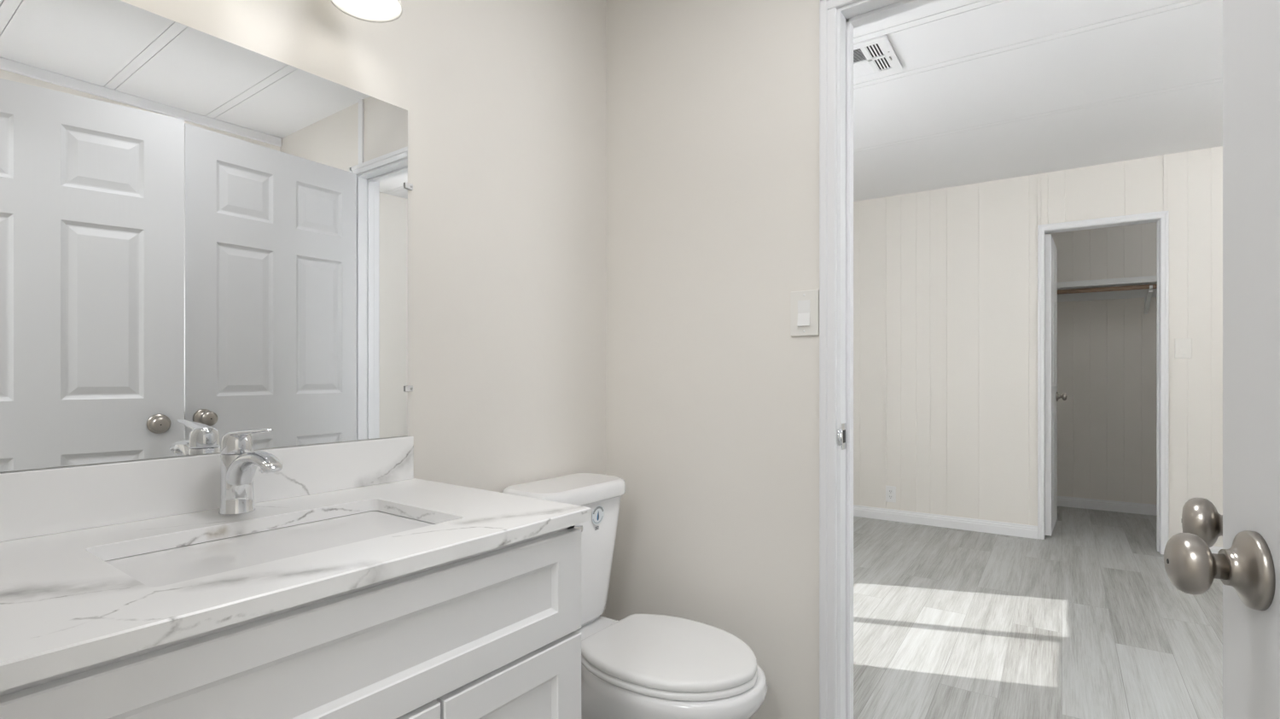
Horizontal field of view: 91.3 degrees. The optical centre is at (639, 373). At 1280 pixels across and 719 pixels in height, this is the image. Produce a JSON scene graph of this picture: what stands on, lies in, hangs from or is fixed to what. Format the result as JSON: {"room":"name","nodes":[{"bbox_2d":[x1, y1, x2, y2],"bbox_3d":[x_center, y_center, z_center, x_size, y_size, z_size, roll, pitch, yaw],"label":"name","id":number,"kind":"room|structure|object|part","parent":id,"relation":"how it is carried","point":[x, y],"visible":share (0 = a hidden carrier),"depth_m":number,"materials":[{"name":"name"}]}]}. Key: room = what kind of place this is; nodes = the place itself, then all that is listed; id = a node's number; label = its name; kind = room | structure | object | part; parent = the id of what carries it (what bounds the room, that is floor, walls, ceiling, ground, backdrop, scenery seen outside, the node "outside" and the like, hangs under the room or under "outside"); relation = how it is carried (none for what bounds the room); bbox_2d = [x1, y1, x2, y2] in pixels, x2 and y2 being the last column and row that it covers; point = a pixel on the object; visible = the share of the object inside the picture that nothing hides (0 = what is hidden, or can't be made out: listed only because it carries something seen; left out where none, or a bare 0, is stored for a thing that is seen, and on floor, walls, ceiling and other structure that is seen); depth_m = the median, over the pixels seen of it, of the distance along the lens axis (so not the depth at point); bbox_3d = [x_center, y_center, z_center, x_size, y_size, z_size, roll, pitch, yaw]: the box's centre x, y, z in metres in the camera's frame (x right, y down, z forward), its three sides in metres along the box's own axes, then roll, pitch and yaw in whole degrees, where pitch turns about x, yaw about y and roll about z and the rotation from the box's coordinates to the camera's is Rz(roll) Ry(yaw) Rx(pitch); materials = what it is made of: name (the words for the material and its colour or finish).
{"room":"bathroom","nodes":[
{"label":"bathroom","id":0,"kind":"room"},
{"bbox_2d":[5,0,605,616],"bbox_3d":[-0.654,-0.117,1.408,0.100,2.435,1.700,0,0,36],"label":"wall","id":1,"kind":"structure","parent":0,"point":[504,101],"depth_m":1.67,"materials":[{"name":"beige paint"}]},
{"bbox_2d":[0,0,413,471],"bbox_3d":[-0.769,-0.236,1.157,0.010,0.762,0.788,0,0,36],"label":"mirror","id":2,"kind":"object","parent":1,"relation":"attached to","point":[204,236],"visible":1,"depth_m":1.10,"materials":[{"name":"clear glass"}]},
{"bbox_2d":[0,436,413,541],"bbox_3d":[-0.773,0.195,1.145,0.019,0.100,0.801,0,0,36],"label":"backsplash","id":3,"kind":"structure","parent":1,"relation":"attached to","point":[33,503],"depth_m":1.07,"materials":[{"name":"white stone"}]},
{"bbox_2d":[330,0,402,23],"bbox_3d":[-0.699,-0.856,1.091,0.202,0.239,0.580,0,0,36],"label":"vanity light","id":4,"kind":"object","parent":1,"relation":"attached to","point":[377,11],"visible":1,"depth_m":1.30,"materials":[{"name":"white glass"}]},
{"bbox_2d":[605,0,819,718],"bbox_3d":[0.975,-0.129,1.331,4.400,2.457,0.100,0,0,36],"label":"wall","id":5,"kind":"structure","parent":0,"point":[712,106],"depth_m":1.82,"materials":[{"name":"beige paint"}]},
{"bbox_2d":[790,289,819,336],"bbox_3d":[0.435,-0.161,1.657,0.078,0.120,0.012,0,0,36],"label":"light switch","id":6,"kind":"object","parent":5,"relation":"attached to","point":[805,304],"visible":1,"depth_m":1.65,"materials":[{"name":"white plastic"}]},
{"bbox_2d":[819,0,941,718],"bbox_3d":[0.845,0.059,1.426,0.847,2.082,0.134,0,0,36],"label":"door frame","id":7,"kind":"structure","parent":5,"relation":"attached to","point":[838,19],"depth_m":1.61,"materials":[{"name":"white wood"}]},
{"bbox_3d":[0.524,0.162,1.617,0.007,0.067,0.042,0,0,44],"label":"strike plate","id":8,"kind":"part","parent":7,"relation":"part of","materials":[{"name":"silver metal"}]},
{"bbox_2d":[853,145,1222,546],"bbox_3d":[2.705,-0.134,4.208,3.920,2.467,0.109,0,0,34],"label":"wall","id":9,"kind":"structure","parent":0,"point":[945,279],"depth_m":4.35,"materials":[{"name":"beige paint"}]},
{"bbox_2d":[885,485,896,502],"bbox_3d":[1.884,0.902,4.700,0.072,0.120,0.009,0,0,34],"label":"wall outlet","id":10,"kind":"object","parent":9,"relation":"attached to","point":[890,490],"visible":1,"depth_m":4.70,"materials":[{"name":"white plastic"}]},
{"bbox_2d":[853,504,1037,538],"bbox_3d":[1.895,1.058,4.690,1.837,0.084,0.016,0,0,34],"label":"baseboard","id":11,"kind":"structure","parent":9,"relation":"attached to","point":[972,524],"depth_m":4.47,"materials":[{"name":"white wood"}]},
{"bbox_2d":[1044,233,1067,535],"bbox_3d":[2.902,0.073,4.414,0.164,2.005,0.604,0,0,37],"label":"door","id":12,"kind":"structure","parent":9,"relation":"in","point":[1051,395],"depth_m":4.18,"materials":[{"name":"white paint"}]},
{"bbox_3d":[2.900,0.073,4.411,0.035,2.005,0.595,0,0,37],"label":"panel","id":13,"kind":"part","parent":12,"relation":"part of","materials":[{"name":"white paint"}]},
{"bbox_3d":[3.088,0.165,4.564,0.046,0.057,0.057,0,0,37],"label":"knob","id":14,"kind":"part","parent":12,"relation":"part of","materials":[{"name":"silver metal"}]},
{"bbox_2d":[1037,210,1168,553],"bbox_3d":[2.962,0.054,4.031,0.670,2.092,0.116,0,0,34],"label":"door frame","id":15,"kind":"structure","parent":9,"relation":"attached to","point":[1160,218],"depth_m":3.88,"materials":[{"name":"white wood"}]},
{"bbox_2d":[1209,546,1222,552],"bbox_3d":[3.715,1.058,3.463,1.213,0.084,0.016,0,0,34],"label":"baseboard","id":16,"kind":"structure","parent":9,"relation":"attached to","point":[1213,549],"depth_m":3.68,"materials":[{"name":"white wood"}]},
{"bbox_2d":[853,506,1222,718],"bbox_3d":[1.314,1.130,1.948,5.200,0.060,9.300,0,0,34],"label":"floor","id":17,"kind":"structure","parent":0,"point":[1087,619],"depth_m":2.73,"materials":[{"name":"grey wood"}]},
{"bbox_2d":[0,524,581,718],"bbox_3d":[-0.553,0.684,0.983,0.536,0.831,0.783,0,0,36],"label":"vanity cabinet","id":18,"kind":"object","parent":17,"relation":"on","point":[491,633],"visible":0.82,"depth_m":0.83,"materials":[{"name":"white paint"}]},
{"bbox_2d":[0,436,591,691],"bbox_3d":[-0.552,0.207,0.989,0.559,0.123,0.809,0,0,36],"label":"countertop","id":19,"kind":"structure","parent":18,"relation":"on","point":[64,608],"depth_m":0.93,"materials":[{"name":"white stone"}]},
{"bbox_2d":[218,428,282,515],"bbox_3d":[-0.665,0.168,1.073,0.177,0.154,0.055,0,0,36],"label":"faucet","id":20,"kind":"object","parent":19,"relation":"on","point":[239,462],"visible":1,"depth_m":1.08,"materials":[{"name":"silver metal"}]},
{"bbox_3d":[-0.670,0.101,1.075,0.145,0.021,0.033,0,0,37],"label":"lever","id":21,"kind":"part","parent":20,"relation":"part of","materials":[{"name":"silver metal"}]},
{"bbox_3d":[-0.661,0.175,1.071,0.169,0.087,0.044,0,0,35],"label":"spout","id":22,"kind":"part","parent":20,"relation":"part of","materials":[{"name":"silver metal"}]},
{"bbox_2d":[104,510,435,587],"bbox_3d":[-0.541,0.349,0.976,0.330,0.159,0.492,0,0,36],"label":"sink","id":23,"kind":"object","parent":19,"relation":"in","point":[189,561],"visible":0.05,"depth_m":0.97,"materials":[{"name":"white ceramic"}]},
{"bbox_3d":[-0.378,0.728,0.785,0.019,0.514,0.290,0,0,36],"label":"door","id":24,"kind":"part","parent":18,"relation":"part of","materials":[{"name":"white paint"}]},
{"bbox_3d":[-0.201,0.728,1.026,0.019,0.514,0.297,0,0,36],"label":"door","id":25,"kind":"part","parent":18,"relation":"part of","materials":[{"name":"white paint"}]},
{"bbox_2d":[502,472,767,718],"bbox_3d":[-0.006,0.702,1.605,0.684,0.797,0.366,0,0,36],"label":"toilet","id":26,"kind":"object","parent":17,"relation":"on","point":[635,666],"visible":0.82,"depth_m":1.52,"materials":[{"name":"white ceramic"}]},
{"bbox_3d":[-0.201,0.326,1.748,0.201,0.045,0.366,0,0,36],"label":"tank lid","id":27,"kind":"part","parent":26,"relation":"part of","materials":[{"name":"white ceramic"}]},
{"bbox_3d":[-0.185,0.402,1.626,0.029,0.031,0.080,0,0,36],"label":"flush lever","id":28,"kind":"part","parent":26,"relation":"part of","materials":[{"name":"metal"}]},
{"bbox_3d":[-0.206,0.523,1.752,0.181,0.350,0.344,0,0,36],"label":"tank","id":29,"kind":"part","parent":26,"relation":"part of","materials":[{"name":"white ceramic"}]},
{"bbox_3d":[0.083,0.681,1.541,0.430,0.024,0.355,0,0,36],"label":"seat lid","id":30,"kind":"part","parent":26,"relation":"part of","materials":[{"name":"white plastic"}]},
{"bbox_3d":[0.083,0.702,1.541,0.433,0.017,0.359,0,0,36],"label":"seat","id":31,"kind":"part","parent":26,"relation":"part of","materials":[{"name":"white plastic"}]},
{"bbox_3d":[0.022,0.906,1.585,0.614,0.388,0.356,0,0,36],"label":"bowl","id":32,"kind":"part","parent":26,"relation":"part of","materials":[{"name":"white ceramic"}]},
{"bbox_2d":[853,0,1222,201],"bbox_3d":[1.778,-1.382,2.833,3.920,0.090,3.325,0,0,34],"label":"ceiling","id":33,"kind":"structure","parent":0,"point":[984,90],"depth_m":2.95,"materials":[{"name":"white paint"}]},
{"bbox_2d":[853,34,902,81],"bbox_3d":[0.938,-1.330,2.675,0.290,0.012,0.315,0,0,34],"label":"ceiling vent","id":34,"kind":"object","parent":33,"relation":"in","point":[875,56],"visible":0.61,"depth_m":2.64,"materials":[{"name":"white plastic"}]},
{"bbox_2d":[1044,221,1156,504],"bbox_3d":[3.751,-0.134,5.114,2.100,2.467,0.100,0,0,34],"label":"wall","id":35,"kind":"structure","parent":0,"point":[1107,348],"depth_m":5.05,"materials":[{"name":"beige paint"}]},
{"bbox_2d":[1057,275,1156,314],"bbox_3d":[3.627,-0.598,4.930,1.898,0.255,0.342,0,0,34],"label":"closet shelf","id":36,"kind":"object","parent":35,"relation":"attached to","point":[1147,293],"visible":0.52,"depth_m":4.91,"materials":[{"name":"white paint"}]},
{"bbox_2d":[1057,284,1156,294],"bbox_3d":[3.554,-0.650,4.822,1.898,0.033,0.034,0,0,34],"label":"closet rod","id":37,"kind":"object","parent":36,"relation":"attached to","point":[1145,286],"visible":0.32,"depth_m":4.79,"materials":[{"name":"brown wood"}]},
{"bbox_2d":[1057,495,1156,515],"bbox_3d":[3.719,1.058,5.067,1.900,0.083,0.017,0,0,34],"label":"baseboard","id":38,"kind":"structure","parent":35,"relation":"attached to","point":[1111,505],"depth_m":5.03,"materials":[{"name":"white wood"}]},
{"bbox_3d":[-0.116,-0.117,0.104,2.310,2.435,0.100,0,0,36],"label":"wall","id":39,"kind":"structure","parent":0,"visible":0},
{"bbox_2d":[1163,0,1279,718],"bbox_3d":[0.447,0.077,0.284,0.164,2.025,0.784,0,0,25],"label":"door","id":40,"kind":"structure","parent":39,"relation":"in","point":[1248,564],"depth_m":0.58,"materials":[{"name":"white paint"}]},
{"bbox_3d":[0.526,0.179,0.589,0.046,0.057,0.057,0,0,25],"label":"knob","id":41,"kind":"part","parent":40,"relation":"part of","materials":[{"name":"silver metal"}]},
{"bbox_2d":[1181,497,1222,546],"bbox_3d":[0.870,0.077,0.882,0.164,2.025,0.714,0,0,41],"label":"door knob","id":42,"kind":"object","parent":40,"relation":"attached to","point":[1201,517],"depth_m":0.69,"materials":[{"name":"silver metal"}]},
{"bbox_3d":[0.447,0.077,0.285,0.035,2.025,0.765,0,0,25],"label":"panel","id":43,"kind":"part","parent":40,"relation":"part of","materials":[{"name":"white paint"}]}
]}

